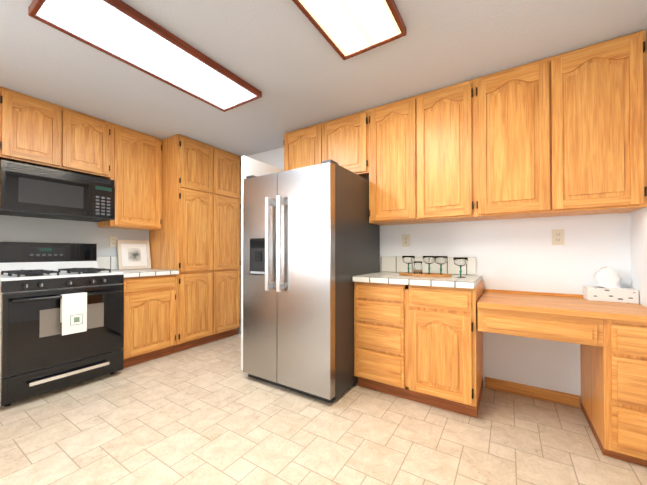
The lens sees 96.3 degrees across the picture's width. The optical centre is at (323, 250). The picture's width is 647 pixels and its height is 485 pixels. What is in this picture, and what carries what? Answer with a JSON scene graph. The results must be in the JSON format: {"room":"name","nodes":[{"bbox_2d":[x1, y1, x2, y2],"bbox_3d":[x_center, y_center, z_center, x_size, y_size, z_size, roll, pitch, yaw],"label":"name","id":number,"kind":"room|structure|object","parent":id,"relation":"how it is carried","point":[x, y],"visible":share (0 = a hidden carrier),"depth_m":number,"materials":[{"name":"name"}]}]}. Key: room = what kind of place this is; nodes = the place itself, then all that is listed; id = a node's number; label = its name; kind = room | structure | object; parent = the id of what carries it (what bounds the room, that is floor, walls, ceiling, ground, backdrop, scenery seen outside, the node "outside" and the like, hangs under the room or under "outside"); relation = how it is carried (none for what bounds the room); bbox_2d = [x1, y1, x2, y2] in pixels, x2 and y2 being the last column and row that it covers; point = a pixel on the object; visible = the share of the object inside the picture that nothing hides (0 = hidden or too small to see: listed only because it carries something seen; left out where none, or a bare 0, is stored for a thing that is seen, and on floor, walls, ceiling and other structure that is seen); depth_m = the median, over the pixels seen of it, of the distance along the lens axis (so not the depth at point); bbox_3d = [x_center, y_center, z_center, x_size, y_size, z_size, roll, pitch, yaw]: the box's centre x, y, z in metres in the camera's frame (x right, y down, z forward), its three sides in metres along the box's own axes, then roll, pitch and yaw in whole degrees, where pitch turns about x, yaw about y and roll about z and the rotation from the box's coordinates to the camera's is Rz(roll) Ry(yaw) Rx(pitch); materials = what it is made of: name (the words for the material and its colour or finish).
{"room":"kitchen","nodes":[
{"label":"kitchen","id":0,"kind":"room"},
{"bbox_2d":[0,215,148,255],"bbox_3d":[-3.058,-0.083,2.095,0.100,2.410,5.437,0,-1,33],"label":"wall","id":1,"kind":"structure","parent":0,"point":[26,229],"depth_m":2.82,"materials":[{"name":"grey paint"}]},
{"bbox_2d":[0,87,7,160],"bbox_3d":[-2.792,-0.767,2.120,0.322,1.034,0.583,0,-1,33],"label":"upper cabinet","id":2,"kind":"object","parent":1,"relation":"attached to","point":[3,91],"depth_m":2.27,"materials":[{"name":"brown wood"}]},
{"bbox_2d":[8,89,71,171],"bbox_3d":[-2.538,-1.005,2.520,0.322,0.551,0.441,0,-1,33],"label":"upper cabinet","id":3,"kind":"object","parent":1,"relation":"attached to","point":[37,132],"depth_m":2.45,"materials":[{"name":"brown wood"}]},
{"bbox_2d":[0,160,114,221],"bbox_3d":[-2.411,-0.492,2.623,0.420,0.387,0.752,0,-1,33],"label":"microwave","id":4,"kind":"object","parent":3,"relation":"attached to","point":[26,190],"visible":1,"depth_m":2.46,"materials":[{"name":"black"}]},
{"bbox_2d":[68,110,115,178],"bbox_3d":[-2.366,-1.002,2.787,0.322,0.551,0.442,0,-1,33],"label":"upper cabinet","id":5,"kind":"object","parent":1,"relation":"attached to","point":[91,136],"depth_m":2.76,"materials":[{"name":"brown wood"}]},
{"bbox_2d":[110,236,116,246],"bbox_3d":[-2.300,-0.093,3.177,0.010,0.115,0.070,0,-1,33],"label":"electrical outlet","id":6,"kind":"object","parent":1,"relation":"attached to","point":[113,241],"visible":0.94,"depth_m":3.17,"materials":[{"name":"beige plastic"}]},
{"bbox_2d":[97,124,162,229],"bbox_3d":[-2.119,-0.757,3.172,0.322,1.034,0.556,0,-1,33],"label":"upper cabinet","id":7,"kind":"object","parent":1,"relation":"attached to","point":[137,157],"depth_m":3.09,"materials":[{"name":"brown wood"}]},
{"bbox_2d":[0,333,646,484],"bbox_3d":[-1.188,1.162,0.888,4.540,0.100,5.437,0,-1,33],"label":"floor","id":8,"kind":"structure","parent":0,"point":[211,413],"depth_m":1.74,"materials":[{"name":"tile"}]},
{"bbox_2d":[0,242,123,406],"bbox_3d":[-2.272,0.528,2.483,0.754,1.195,0.760,0,-1,33],"label":"stove","id":9,"kind":"object","parent":8,"relation":"on","point":[61,315],"visible":1,"depth_m":2.29,"materials":[{"name":"black metal"}]},
{"bbox_2d":[97,256,178,367],"bbox_3d":[-1.983,0.598,3.077,0.640,1.065,0.550,0,-1,33],"label":"base cabinet","id":10,"kind":"object","parent":8,"relation":"on","point":[150,314],"visible":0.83,"depth_m":2.92,"materials":[{"name":"brown wood"}]},
{"bbox_2d":[117,240,150,269],"bbox_3d":[-2.159,0.052,3.312,0.018,0.330,0.335,-11,-6,32],"label":"picture frame","id":11,"kind":"object","parent":10,"relation":"on","point":[133,254],"visible":0.98,"depth_m":3.30,"materials":[{"name":"white"}]},
{"bbox_2d":[149,134,240,352],"bbox_3d":[-1.602,-0.067,3.693,0.624,2.406,0.881,0,-1,33],"label":"pantry","id":12,"kind":"object","parent":8,"relation":"on","point":[195,240],"visible":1,"depth_m":3.40,"materials":[{"name":"brown wood"}]},
{"bbox_2d":[243,159,379,402],"bbox_3d":[-0.092,0.238,2.669,0.895,1.778,0.992,0,-1,33],"label":"fridge","id":13,"kind":"object","parent":8,"relation":"on","point":[311,241],"visible":0.96,"depth_m":2.26,"materials":[{"name":"grey metal"}]},
{"bbox_2d":[352,257,482,417],"bbox_3d":[0.773,0.592,2.363,0.884,1.065,0.640,0,-1,33],"label":"base cabinet","id":14,"kind":"object","parent":8,"relation":"on","point":[418,339],"visible":1,"depth_m":2.09,"materials":[{"name":"brown wood"}]},
{"bbox_2d":[399,272,451,276],"bbox_3d":[0.820,0.199,2.356,0.410,0.019,0.210,0,-1,33],"label":"serving tray","id":15,"kind":"object","parent":14,"relation":"on","point":[424,274],"visible":0.96,"depth_m":2.28,"materials":[{"name":"brown wood"}]},
{"bbox_2d":[402,256,414,273],"bbox_3d":[0.713,0.123,2.431,0.102,0.150,0.102,0,-1,33],"label":"coupe glass","id":16,"kind":"object","parent":15,"relation":"on","point":[408,260],"visible":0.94,"depth_m":2.40,"materials":[{"name":"white"}]},
{"bbox_2d":[413,261,422,273],"bbox_3d":[0.768,0.145,2.359,0.072,0.105,0.072,0,-1,33],"label":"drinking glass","id":17,"kind":"object","parent":15,"relation":"on","point":[417,268],"visible":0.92,"depth_m":2.33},
{"bbox_2d":[423,256,434,274],"bbox_3d":[0.864,0.123,2.370,0.102,0.150,0.102,0,-1,33],"label":"coupe glass","id":18,"kind":"object","parent":15,"relation":"on","point":[428,260],"visible":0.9,"depth_m":2.34,"materials":[{"name":"white"}]},
{"bbox_2d":[434,256,447,274],"bbox_3d":[0.921,0.122,2.274,0.102,0.150,0.102,0,-1,33],"label":"coupe glass","id":19,"kind":"object","parent":15,"relation":"on","point":[441,260],"visible":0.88,"depth_m":2.24,"materials":[{"name":"white"}]},
{"bbox_2d":[453,257,467,277],"bbox_3d":[1.034,0.131,2.184,0.102,0.150,0.102,0,-1,33],"label":"coupe glass","id":20,"kind":"object","parent":14,"relation":"on","point":[460,261],"visible":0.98,"depth_m":2.15,"materials":[{"name":"white"}]},
{"bbox_2d":[477,289,646,466],"bbox_3d":[1.516,0.718,1.892,0.856,0.805,0.630,0,-1,33],"label":"desk","id":21,"kind":"object","parent":8,"relation":"on","point":[610,338],"visible":0.94,"depth_m":1.59,"materials":[{"name":"brown wood"}]},
{"bbox_2d":[583,286,638,303],"bbox_3d":[1.897,0.293,1.924,0.239,0.085,0.135,0,-1,33],"label":"tissue box","id":22,"kind":"object","parent":21,"relation":"on","point":[619,295],"visible":0.9,"depth_m":1.87,"materials":[{"name":"cardboard"}]},
{"bbox_2d":[594,267,621,287],"bbox_3d":[1.889,0.185,1.928,0.143,0.145,0.063,0,-1,33],"label":"tissue","id":23,"kind":"object","parent":22,"relation":"attached to","point":[607,277],"visible":0.92,"depth_m":1.91,"materials":[{"name":"white paper"}]},
{"bbox_2d":[0,0,646,155],"bbox_3d":[-1.188,-1.348,0.910,4.540,0.100,5.437,0,-1,33],"label":"ceiling","id":24,"kind":"structure","parent":0,"point":[290,64],"depth_m":1.95,"materials":[{"name":"white paint"}]},
{"bbox_2d":[28,0,261,111],"bbox_3d":[-1.033,-1.264,1.944,0.465,0.046,1.260,0,-1,33],"label":"ceiling light","id":25,"kind":"object","parent":24,"relation":"attached to","point":[35,6],"visible":0.83,"depth_m":1.78,"materials":[{"name":"brown wood"}]},
{"bbox_2d":[36,0,255,108],"bbox_3d":[-1.033,-1.254,1.944,0.421,0.006,1.216,0,-1,33],"label":"panel","id":26,"kind":"object","parent":25,"relation":"attached to","point":[102,24],"visible":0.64,"depth_m":1.78,"materials":[{"name":"white plastic"}]},
{"bbox_2d":[292,0,406,59],"bbox_3d":[-0.036,-1.270,1.253,0.414,0.046,1.278,0,-1,33],"label":"ceiling light","id":27,"kind":"object","parent":24,"relation":"attached to","point":[393,8],"visible":0.67,"depth_m":1.64,"materials":[{"name":"brown wood"}]},
{"bbox_2d":[299,0,400,55],"bbox_3d":[-0.036,-1.260,1.253,0.370,0.006,1.234,0,-1,33],"label":"panel","id":28,"kind":"object","parent":27,"relation":"attached to","point":[348,27],"visible":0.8,"depth_m":1.59,"materials":[{"name":"white plastic"}]},
{"bbox_2d":[237,147,630,407],"bbox_3d":[0.250,-0.073,3.147,4.540,2.410,0.100,0,-1,33],"label":"wall","id":29,"kind":"structure","parent":0,"point":[520,254],"depth_m":2.23,"materials":[{"name":"white paint"}]},
{"bbox_2d":[240,156,283,369],"bbox_3d":[-0.551,0.121,3.087,0.118,2.004,0.859,0,-1,33],"label":"interior door","id":30,"kind":"structure","parent":29,"relation":"in","point":[250,166],"depth_m":2.72,"materials":[{"name":"white paint"}]},
{"bbox_2d":[284,121,327,170],"bbox_3d":[-0.119,-0.987,3.136,0.562,0.576,0.322,0,-1,33],"label":"upper cabinet","id":31,"kind":"object","parent":29,"relation":"attached to","point":[308,146],"depth_m":2.99,"materials":[{"name":"brown wood"}]},
{"bbox_2d":[328,110,367,175],"bbox_3d":[0.251,-0.989,2.900,0.562,0.576,0.322,0,-1,33],"label":"upper cabinet","id":32,"kind":"object","parent":29,"relation":"attached to","point":[347,135],"depth_m":2.71,"materials":[{"name":"brown wood"}]},
{"bbox_2d":[360,94,431,225],"bbox_3d":[0.677,-0.762,2.625,0.530,1.034,0.322,0,-1,33],"label":"upper cabinet","id":33,"kind":"object","parent":29,"relation":"attached to","point":[395,175],"depth_m":2.47,"materials":[{"name":"brown wood"}]},
{"bbox_2d":[402,234,409,246],"bbox_3d":[0.780,-0.092,2.741,0.070,0.115,0.010,0,-1,33],"label":"electrical outlet","id":34,"kind":"object","parent":29,"relation":"attached to","point":[405,239],"visible":1,"depth_m":2.74,"materials":[{"name":"beige plastic"}]},
{"bbox_2d":[424,76,483,222],"bbox_3d":[1.019,-0.764,2.407,0.529,1.034,0.322,0,-1,33],"label":"upper cabinet","id":35,"kind":"object","parent":29,"relation":"attached to","point":[454,114],"depth_m":2.23,"materials":[{"name":"brown wood"}]},
{"bbox_2d":[484,53,567,219],"bbox_3d":[1.405,-0.766,2.159,0.548,1.034,0.322,0,-1,33],"label":"upper cabinet","id":36,"kind":"object","parent":29,"relation":"attached to","point":[564,134],"depth_m":1.98,"materials":[{"name":"brown wood"}]},
{"bbox_2d":[485,377,579,407],"bbox_3d":[1.575,1.081,2.220,0.592,0.085,0.013,0,-1,33],"label":"baseboard","id":37,"kind":"structure","parent":29,"relation":"attached to","point":[568,399],"depth_m":2.20,"materials":[{"name":"brown wood"}]},
{"bbox_2d":[552,229,563,244],"bbox_3d":[1.728,-0.095,2.135,0.070,0.115,0.010,0,-1,33],"label":"electrical outlet","id":38,"kind":"object","parent":29,"relation":"attached to","point":[557,236],"visible":1,"depth_m":2.13,"materials":[{"name":"beige plastic"}]},
{"bbox_2d":[564,30,646,215],"bbox_3d":[1.746,-0.768,1.942,0.508,1.034,0.322,0,-1,33],"label":"upper cabinet","id":39,"kind":"object","parent":29,"relation":"attached to","point":[605,83],"depth_m":1.77,"materials":[{"name":"brown wood"}]},
{"bbox_2d":[630,30,646,306],"bbox_3d":[0.682,-0.104,-0.297,0.100,2.410,5.437,0,-1,33],"label":"wall","id":40,"kind":"structure","parent":0,"point":[639,249],"depth_m":1.80,"materials":[{"name":"white paint"}]}
]}

